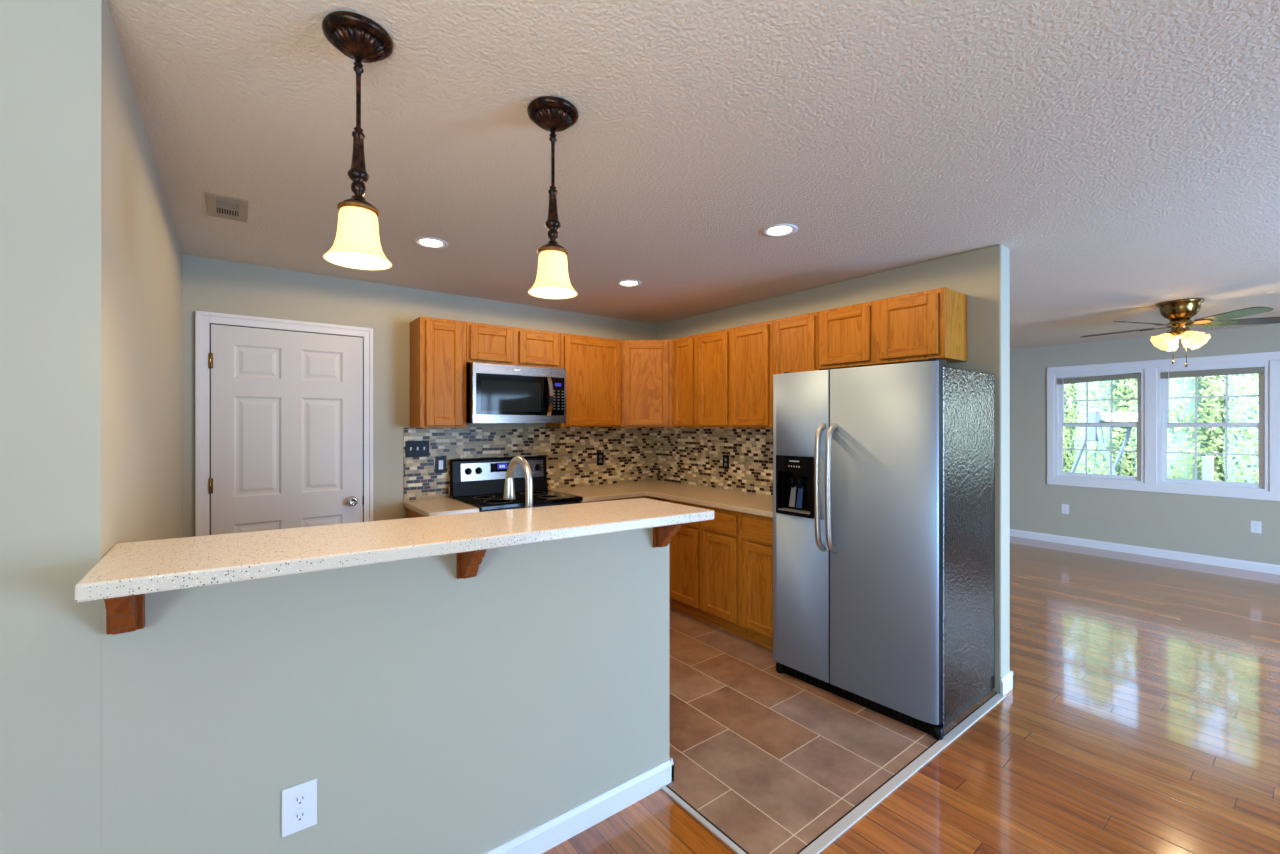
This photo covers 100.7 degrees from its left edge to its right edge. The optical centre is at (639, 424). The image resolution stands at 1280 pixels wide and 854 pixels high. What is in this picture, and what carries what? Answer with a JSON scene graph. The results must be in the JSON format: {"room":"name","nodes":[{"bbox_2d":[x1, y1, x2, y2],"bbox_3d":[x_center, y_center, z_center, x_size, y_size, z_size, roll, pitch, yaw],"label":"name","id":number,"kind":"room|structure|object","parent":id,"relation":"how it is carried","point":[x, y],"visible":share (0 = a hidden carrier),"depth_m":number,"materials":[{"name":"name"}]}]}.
{"room":"kitchen","nodes":[
{"label":"kitchen","id":0,"kind":"room"},
{"bbox_2d":[101,0,182,558],"bbox_3d":[-1.957,0.243,2.073,0.120,2.440,2.374,0,0,-38],"label":"wall","id":1,"kind":"structure","parent":0,"point":[142,256],"depth_m":1.56,"materials":[{"name":"paint"}]},
{"bbox_2d":[0,0,668,853],"bbox_3d":[-1.668,0.243,0.874,4.418,2.440,0.120,0,0,-38],"label":"wall","id":2,"kind":"structure","parent":0,"point":[430,710],"depth_m":1.31,"materials":[{"name":"paint"}]},
{"bbox_2d":[104,594,144,634],"bbox_3d":[-1.109,0.396,1.133,0.062,0.136,0.150,0,0,-38],"label":"corbel","id":3,"kind":"object","parent":2,"relation":"attached to","point":[125,614],"visible":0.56,"depth_m":1.15,"materials":[{"name":"brown wood"}]},
{"bbox_2d":[282,778,316,837],"bbox_3d":[-0.891,1.005,1.389,0.079,0.122,0.008,0,0,-38],"label":"wall outlet","id":4,"kind":"object","parent":2,"relation":"attached to","point":[299,802],"visible":1,"depth_m":1.39,"materials":[{"name":"white plastic"}]},
{"bbox_2d":[292,810,306,822],"bbox_3d":[-0.890,1.026,1.387,0.033,0.027,0.002,0,0,-38],"label":"receptacle","id":5,"kind":"object","parent":4,"relation":"attached to","point":[298,816],"depth_m":1.39,"materials":[{"name":"white plastic"}]},
{"bbox_2d":[292,793,306,806],"bbox_3d":[-0.890,0.984,1.387,0.033,0.027,0.002,0,0,-38],"label":"receptacle","id":6,"kind":"object","parent":4,"relation":"attached to","point":[298,799],"depth_m":1.39,"materials":[{"name":"white plastic"}]},
{"bbox_2d":[75,498,713,601],"bbox_3d":[-0.505,0.325,1.647,1.663,0.065,0.449,0,0,-38],"label":"bar","id":7,"kind":"object","parent":2,"relation":"on","point":[151,566],"visible":1,"depth_m":1.35,"materials":[{"name":"stone"}]},
{"bbox_2d":[456,549,486,578],"bbox_3d":[-0.499,0.410,1.601,0.062,0.136,0.150,0,0,-38],"label":"corbel","id":8,"kind":"object","parent":2,"relation":"attached to","point":[467,563],"visible":0.48,"depth_m":1.61,"materials":[{"name":"brown wood"}]},
{"bbox_2d":[482,758,673,853],"bbox_3d":[-1.623,1.417,0.825,4.431,0.092,0.013,0,0,-38],"label":"baseboard","id":9,"kind":"structure","parent":2,"relation":"attached to","point":[549,834],"depth_m":1.92,"materials":[{"name":"white paint"}]},
{"bbox_2d":[653,523,683,547],"bbox_3d":[0.120,0.424,2.076,0.062,0.136,0.150,0,0,-38],"label":"corbel","id":10,"kind":"object","parent":2,"relation":"attached to","point":[662,535],"visible":0.55,"depth_m":2.09,"materials":[{"name":"brown wood"}]},
{"bbox_2d":[661,786,745,853],"bbox_3d":[0.268,1.460,1.904,0.020,0.007,0.575,0,0,-38],"label":"trim","id":11,"kind":"structure","parent":2,"relation":"attached to","point":[668,791],"depth_m":1.94,"materials":[{"name":"beige"}]},
{"bbox_2d":[183,254,656,537],"bbox_3d":[-0.482,0.243,4.790,11.370,2.440,0.140,0,0,-38],"label":"wall","id":12,"kind":"structure","parent":0,"point":[209,285],"depth_m":3.68,"materials":[{"name":"paint"}]},
{"bbox_2d":[195,311,372,536],"bbox_3d":[-2.192,0.402,3.339,0.936,2.122,0.079,0,0,-38],"label":"door","id":13,"kind":"structure","parent":12,"relation":"in","point":[284,408],"depth_m":3.33,"materials":[{"name":"white paint"}]},
{"bbox_2d":[410,316,465,427],"bbox_3d":[-1.439,-0.352,3.782,0.316,0.756,0.289,0,0,-38],"label":"upper cabinet","id":14,"kind":"object","parent":12,"relation":"attached to","point":[437,346],"visible":1,"depth_m":3.67,"materials":[{"name":"brown wood"}]},
{"bbox_2d":[466,322,560,368],"bbox_3d":[-1.010,-0.586,4.111,0.760,0.288,0.289,0,0,-38],"label":"upper cabinet","id":15,"kind":"object","parent":12,"relation":"attached to","point":[485,343],"visible":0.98,"depth_m":3.97,"materials":[{"name":"brown wood"}]},
{"bbox_2d":[466,362,565,423],"bbox_3d":[-0.966,-0.219,4.053,0.748,0.428,0.415,0,0,-38],"label":"microwave","id":16,"kind":"object","parent":15,"relation":"attached to","point":[495,393],"visible":1,"depth_m":3.90,"materials":[{"name":"silver metal"}]},
{"bbox_2d":[546,333,620,426],"bbox_3d":[-0.473,-0.352,4.524,0.592,0.756,0.289,0,0,-38],"label":"upper cabinet","id":17,"kind":"object","parent":12,"relation":"attached to","point":[592,365],"visible":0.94,"depth_m":4.41,"materials":[{"name":"brown wood"}]},
{"bbox_2d":[404,427,772,500],"bbox_3d":[-0.145,0.287,3.685,2.326,0.522,2.022,0,0,-38],"label":"wall tile","id":18,"kind":"structure","parent":12,"relation":"attached to","point":[683,455],"depth_m":4.51,"materials":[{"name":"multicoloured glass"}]},
{"bbox_2d":[405,441,428,456],"bbox_3d":[-1.603,0.179,3.820,0.164,0.118,0.015,0,0,-38],"label":"light switch","id":19,"kind":"object","parent":18,"relation":"attached to","point":[412,448],"visible":1,"depth_m":3.82,"materials":[{"name":"black plastic"}]},
{"bbox_2d":[435,456,445,472],"bbox_3d":[-1.474,0.301,3.923,0.080,0.124,0.008,0,0,-38],"label":"light switch","id":20,"kind":"object","parent":18,"relation":"attached to","point":[440,461],"visible":1,"depth_m":3.92,"materials":[{"name":"black plastic"}]},
{"bbox_2d":[597,452,603,465],"bbox_3d":[-0.357,0.313,4.781,0.072,0.118,0.008,0,0,-38],"label":"wall outlet","id":21,"kind":"object","parent":18,"relation":"attached to","point":[600,455],"visible":1,"depth_m":4.78,"materials":[{"name":"black plastic"}]},
{"bbox_2d":[723,455,728,468],"bbox_3d":[0.720,0.318,4.448,0.008,0.118,0.072,0,0,-38],"label":"wall outlet","id":22,"kind":"object","parent":18,"relation":"attached to","point":[725,457],"visible":1,"depth_m":4.44,"materials":[{"name":"black plastic"}]},
{"bbox_2d":[107,0,1279,348],"bbox_3d":[1.699,-1.037,1.949,11.370,0.120,7.323,0,0,-38],"label":"ceiling","id":23,"kind":"structure","parent":0,"point":[1124,155],"depth_m":1.85,"materials":[{"name":"beige paint"}]},
{"bbox_2d":[205,193,247,222],"bbox_3d":[-1.862,-0.973,2.394,0.146,0.006,0.299,0,0,-38],"label":"ceiling vent","id":24,"kind":"object","parent":23,"relation":"in","point":[219,206],"visible":1,"depth_m":2.38,"materials":[{"name":"beige metal"}]},
{"bbox_2d":[322,11,392,269],"bbox_3d":[-0.704,-0.692,1.326,0.158,0.571,0.158,0,0,-38],"label":"pendant lamp","id":25,"kind":"object","parent":23,"relation":"hanging from","point":[358,37],"visible":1,"depth_m":1.30,"materials":[{"name":"white glass"}]},
{"bbox_2d":[413,237,447,248],"bbox_3d":[-1.124,-0.971,2.852,0.176,0.010,0.176,0,0,-38],"label":"recessed light","id":26,"kind":"object","parent":23,"relation":"in","point":[428,242],"visible":1,"depth_m":2.84,"materials":[{"name":"white paint"}]},
{"bbox_2d":[527,96,577,298],"bbox_3d":[-0.271,-0.692,1.650,0.158,0.571,0.158,0,0,-38],"label":"pendant lamp","id":27,"kind":"object","parent":23,"relation":"hanging from","point":[553,114],"visible":1,"depth_m":1.62,"materials":[{"name":"beige glass"}]},
{"bbox_2d":[616,280,641,286],"bbox_3d":[-0.076,-0.971,3.671,0.176,0.010,0.176,0,0,-38],"label":"recessed light","id":28,"kind":"object","parent":23,"relation":"in","point":[626,283],"visible":1,"depth_m":3.65,"materials":[{"name":"beige"}]},
{"bbox_2d":[762,224,797,236],"bbox_3d":[0.703,-0.971,2.671,0.176,0.010,0.176,0,0,-38],"label":"recessed light","id":29,"kind":"object","parent":23,"relation":"in","point":[777,230],"visible":1,"depth_m":2.65,"materials":[{"name":"beige"}]},
{"bbox_2d":[1080,298,1279,366],"bbox_3d":[4.312,-0.713,4.281,1.227,0.528,1.211,0,0,-38],"label":"ceiling fan","id":30,"kind":"object","parent":23,"relation":"hanging from","point":[1179,312],"visible":1,"depth_m":4.16,"materials":[{"name":"brown wood"}]},
{"bbox_2d":[667,598,996,853],"bbox_3d":[-0.347,1.461,2.967,3.523,0.004,2.917,0,0,-38],"label":"floor tile","id":31,"kind":"structure","parent":0,"point":[772,759],"depth_m":2.43,"materials":[{"name":"tile"}]},
{"bbox_2d":[407,508,424,517],"bbox_3d":[-1.364,1.023,3.634,0.290,0.872,0.596,0,0,-38],"label":"base cabinet","id":32,"kind":"object","parent":31,"relation":"on","point":[410,514],"visible":0.02,"depth_m":3.67,"materials":[{"name":"brown wood"}]},
{"bbox_2d":[404,498,478,516],"bbox_3d":[-1.365,0.568,3.619,0.319,0.038,0.620,0,0,-38],"label":"countertop","id":33,"kind":"structure","parent":32,"relation":"on","point":[441,506],"depth_m":3.53,"materials":[{"name":"beige stone"}]},
{"bbox_2d":[450,456,582,511],"bbox_3d":[-0.910,0.858,3.930,0.775,1.190,0.678,0,0,-38],"label":"range","id":34,"kind":"object","parent":31,"relation":"on","point":[479,483],"visible":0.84,"depth_m":4.01,"materials":[{"name":"black metal"}]},
{"bbox_2d":[452,489,582,510],"bbox_3d":[-0.906,0.553,3.925,0.775,0.030,0.580,0,0,-38],"label":"cooktop","id":35,"kind":"object","parent":34,"relation":"in","point":[494,500],"depth_m":3.83,"materials":[{"name":"black glass"}]},
{"bbox_2d":[479,501,579,511],"bbox_3d":[-0.902,1.010,3.920,0.771,0.885,0.652,0,0,-38],"label":"sink","id":36,"kind":"object","parent":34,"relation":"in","point":[543,503],"depth_m":3.67,"materials":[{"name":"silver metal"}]},
{"bbox_2d":[580,496,665,502],"bbox_3d":[-0.136,1.023,4.577,1.206,0.872,0.596,0,0,-38],"label":"base cabinet","id":37,"kind":"object","parent":31,"relation":"on","point":[648,497],"visible":0.02,"depth_m":4.34,"materials":[{"name":"brown wood"}]},
{"bbox_2d":[548,480,772,517],"bbox_3d":[0.271,0.568,4.035,1.220,0.038,1.952,0,0,-38],"label":"countertop","id":38,"kind":"structure","parent":37,"relation":"on","point":[744,502],"depth_m":4.14,"materials":[{"name":"beige stone"}]},
{"bbox_2d":[666,499,746,638],"bbox_3d":[0.661,1.023,4.038,0.596,0.872,0.777,0,0,-38],"label":"base cabinet","id":39,"kind":"object","parent":31,"relation":"on","point":[704,556],"visible":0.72,"depth_m":3.77,"materials":[{"name":"brown wood"}]},
{"bbox_2d":[741,512,772,649],"bbox_3d":[1.006,1.023,3.588,0.596,0.872,0.350,0,0,-38],"label":"base cabinet","id":40,"kind":"object","parent":31,"relation":"on","point":[756,530],"visible":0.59,"depth_m":3.44,"materials":[{"name":"brown wood"}]},
{"bbox_2d":[773,358,994,739],"bbox_3d":[1.329,0.575,2.972,0.812,1.768,0.921,0,0,-38],"label":"refrigerator","id":41,"kind":"object","parent":31,"relation":"on","point":[884,475],"visible":1,"depth_m":2.69,"materials":[{"name":"silver metal"}]},
{"bbox_3d":[-0.792,1.023,2.017,1.598,0.872,0.606,0,0,-38],"label":"base cabinet","id":42,"kind":"object","parent":31,"relation":"on","visible":0},
{"bbox_3d":[-0.791,0.568,2.016,1.659,0.038,0.628,0,0,-38],"label":"countertop","id":43,"kind":"structure","parent":42,"relation":"on","visible":0},
{"bbox_2d":[504,456,532,507],"bbox_3d":[-0.458,0.339,2.148,0.126,0.420,0.233,0,0,-38],"label":"faucet","id":44,"kind":"object","parent":43,"relation":"on","point":[509,489],"visible":0.69,"depth_m":2.10,"materials":[{"name":"silver metal"}]},
{"bbox_2d":[657,244,1009,692],"bbox_3d":[1.109,0.243,4.071,0.131,2.440,2.939,0,0,-38],"label":"wall","id":45,"kind":"structure","parent":0,"point":[983,274],"depth_m":2.96,"materials":[{"name":"paint"}]},
{"bbox_2d":[621,339,672,426],"bbox_3d":[0.091,-0.352,4.782,0.614,0.756,0.567,0,0,-38],"label":"upper cabinet","id":46,"kind":"object","parent":45,"relation":"attached to","point":[646,365],"visible":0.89,"depth_m":4.58,"materials":[{"name":"brown wood"}]},
{"bbox_2d":[673,335,696,426],"bbox_3d":[0.480,-0.352,4.530,0.303,0.756,0.301,0,0,-38],"label":"upper cabinet","id":47,"kind":"object","parent":45,"relation":"attached to","point":[685,348],"visible":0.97,"depth_m":4.43,"materials":[{"name":"brown wood"}]},
{"bbox_2d":[697,321,771,427],"bbox_3d":[0.803,-0.352,4.110,0.303,0.756,0.756,0,0,-38],"label":"upper cabinet","id":48,"kind":"object","parent":45,"relation":"attached to","point":[734,365],"visible":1,"depth_m":3.97,"materials":[{"name":"brown wood"}]},
{"bbox_2d":[772,312,819,427],"bbox_3d":[1.147,-0.352,3.661,0.303,0.756,0.371,0,0,-38],"label":"upper cabinet","id":49,"kind":"object","parent":45,"relation":"attached to","point":[795,339],"visible":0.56,"depth_m":3.56,"materials":[{"name":"brown wood"}]},
{"bbox_2d":[666,693,1005,853],"bbox_3d":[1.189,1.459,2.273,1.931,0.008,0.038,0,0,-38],"label":"trim","id":50,"kind":"structure","parent":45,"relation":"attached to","point":[856,814],"depth_m":2.15,"materials":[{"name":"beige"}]},
{"bbox_2d":[819,287,966,369],"bbox_3d":[1.496,-0.542,3.208,0.303,0.376,0.769,0,0,-38],"label":"upper cabinet","id":51,"kind":"object","parent":45,"relation":"attached to","point":[922,326],"visible":1,"depth_m":3.02,"materials":[{"name":"brown wood"}]},
{"bbox_2d":[1000,670,1013,694],"bbox_3d":[2.008,1.417,2.900,0.157,0.092,0.013,0,0,-38],"label":"baseboard","id":52,"kind":"structure","parent":45,"relation":"attached to","point":[1006,682],"depth_m":2.89,"materials":[{"name":"white paint"}]},
{"bbox_2d":[542,536,1279,853],"bbox_3d":[1.701,1.463,1.963,11.090,0.001,7.043,0,0,-38],"label":"floor","id":53,"kind":"structure","parent":0,"point":[1141,713],"depth_m":2.50,"materials":[{"name":"brown wood"}]},
{"bbox_2d":[1010,324,1279,564],"bbox_3d":[6.142,0.243,5.360,0.168,2.440,7.023,0,0,-38],"label":"wall","id":54,"kind":"structure","parent":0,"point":[1215,526],"depth_m":5.94,"materials":[{"name":"paint"}]},
{"bbox_2d":[1062,504,1068,513],"bbox_3d":[5.195,1.038,6.478,0.008,0.118,0.072,0,0,-38],"label":"wall outlet","id":55,"kind":"object","parent":54,"relation":"attached to","point":[1065,507],"visible":1,"depth_m":6.47,"materials":[{"name":"white plastic"}]},
{"bbox_2d":[1057,371,1140,384],"bbox_3d":[5.381,-0.289,6.241,0.058,0.604,0.761,0,0,-38],"label":"window blind","id":56,"kind":"object","parent":54,"relation":"attached to","point":[1121,375],"visible":1,"depth_m":6.23,"materials":[{"name":"white paint"}]},
{"bbox_2d":[1054,368,1144,482],"bbox_3d":[5.432,0.021,6.280,0.134,1.285,0.823,0,0,-38],"label":"window","id":57,"kind":"structure","parent":54,"relation":"attached to","point":[1059,400],"depth_m":6.27,"materials":[{"name":"white paint"}]},
{"bbox_2d":[1010,529,1279,574],"bbox_3d":[6.085,1.417,5.316,0.013,0.092,7.023,0,0,-38],"label":"baseboard","id":58,"kind":"structure","parent":54,"relation":"attached to","point":[1161,553],"depth_m":5.84,"materials":[{"name":"white paint"}]},
{"bbox_2d":[1160,364,1264,424],"bbox_3d":[5.934,-0.289,5.520,0.058,0.604,0.738,0,0,-38],"label":"window blind","id":59,"kind":"object","parent":54,"relation":"attached to","point":[1258,368],"visible":1,"depth_m":5.51,"materials":[{"name":"white paint"}]},
{"bbox_2d":[1157,361,1269,491],"bbox_3d":[5.985,0.021,5.559,0.134,1.285,0.800,0,0,-38],"label":"window","id":60,"kind":"structure","parent":54,"relation":"attached to","point":[1162,384],"depth_m":5.52,"materials":[{"name":"white paint"}]},
{"bbox_2d":[1250,521,1261,532],"bbox_3d":[6.122,1.023,5.270,0.008,0.118,0.072,0,0,-38],"label":"wall outlet","id":61,"kind":"object","parent":54,"relation":"attached to","point":[1255,526],"visible":1,"depth_m":5.27,"materials":[{"name":"white plastic"}]},
{"label":"outside","id":62,"kind":"structure","parent":0,"visible":0},
{"label":"ground","id":63,"kind":"structure","parent":62,"visible":0},
{"bbox_2d":[1063,383,1076,470],"bbox_3d":[9.023,-0.678,12.019,1.631,5.182,1.852,0,0,-11],"label":"evergreen tree","id":64,"kind":"object","parent":63,"relation":"on","point":[1069,389],"visible":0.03,"depth_m":11.28,"materials":[{"name":"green plant"}]},
{"bbox_2d":[1063,378,1136,475],"bbox_3d":[9.661,-0.559,11.080,1.750,4.944,1.524,0,0,30],"label":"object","id":65,"kind":"object","parent":63,"relation":"on","point":[1099,389],"visible":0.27,"depth_m":10.79,"materials":[{"name":"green plant"}]},
{"bbox_2d":[1070,411,1137,474],"bbox_3d":[8.142,0.852,9.118,1.193,2.138,1.297,0,0,-20],"label":"swing","id":66,"kind":"object","parent":63,"relation":"on","point":[1093,433],"visible":0.48,"depth_m":8.96,"materials":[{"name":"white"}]},
{"bbox_2d":[1112,375,1225,480],"bbox_3d":[10.216,-0.830,10.230,1.814,5.486,1.808,0,0,8],"label":"evergreen tree","id":67,"kind":"object","parent":63,"relation":"on","point":[1179,439],"visible":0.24,"depth_m":9.71,"materials":[{"name":"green plant"}]},
{"bbox_2d":[1202,456,1212,480],"bbox_3d":[7.240,1.158,6.334,0.090,1.510,6.030,0,0,-38],"label":"porch railing","id":68,"kind":"object","parent":63,"relation":"on","point":[1207,461],"visible":0.08,"depth_m":6.55,"materials":[{"name":"white"}]},
{"bbox_2d":[1198,373,1258,482],"bbox_3d":[10.950,-0.675,9.262,1.850,5.177,1.629,0,0,10],"label":"evergreen tree","id":69,"kind":"object","parent":63,"relation":"on","point":[1240,440],"visible":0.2,"depth_m":9.20,"materials":[{"name":"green plant"}]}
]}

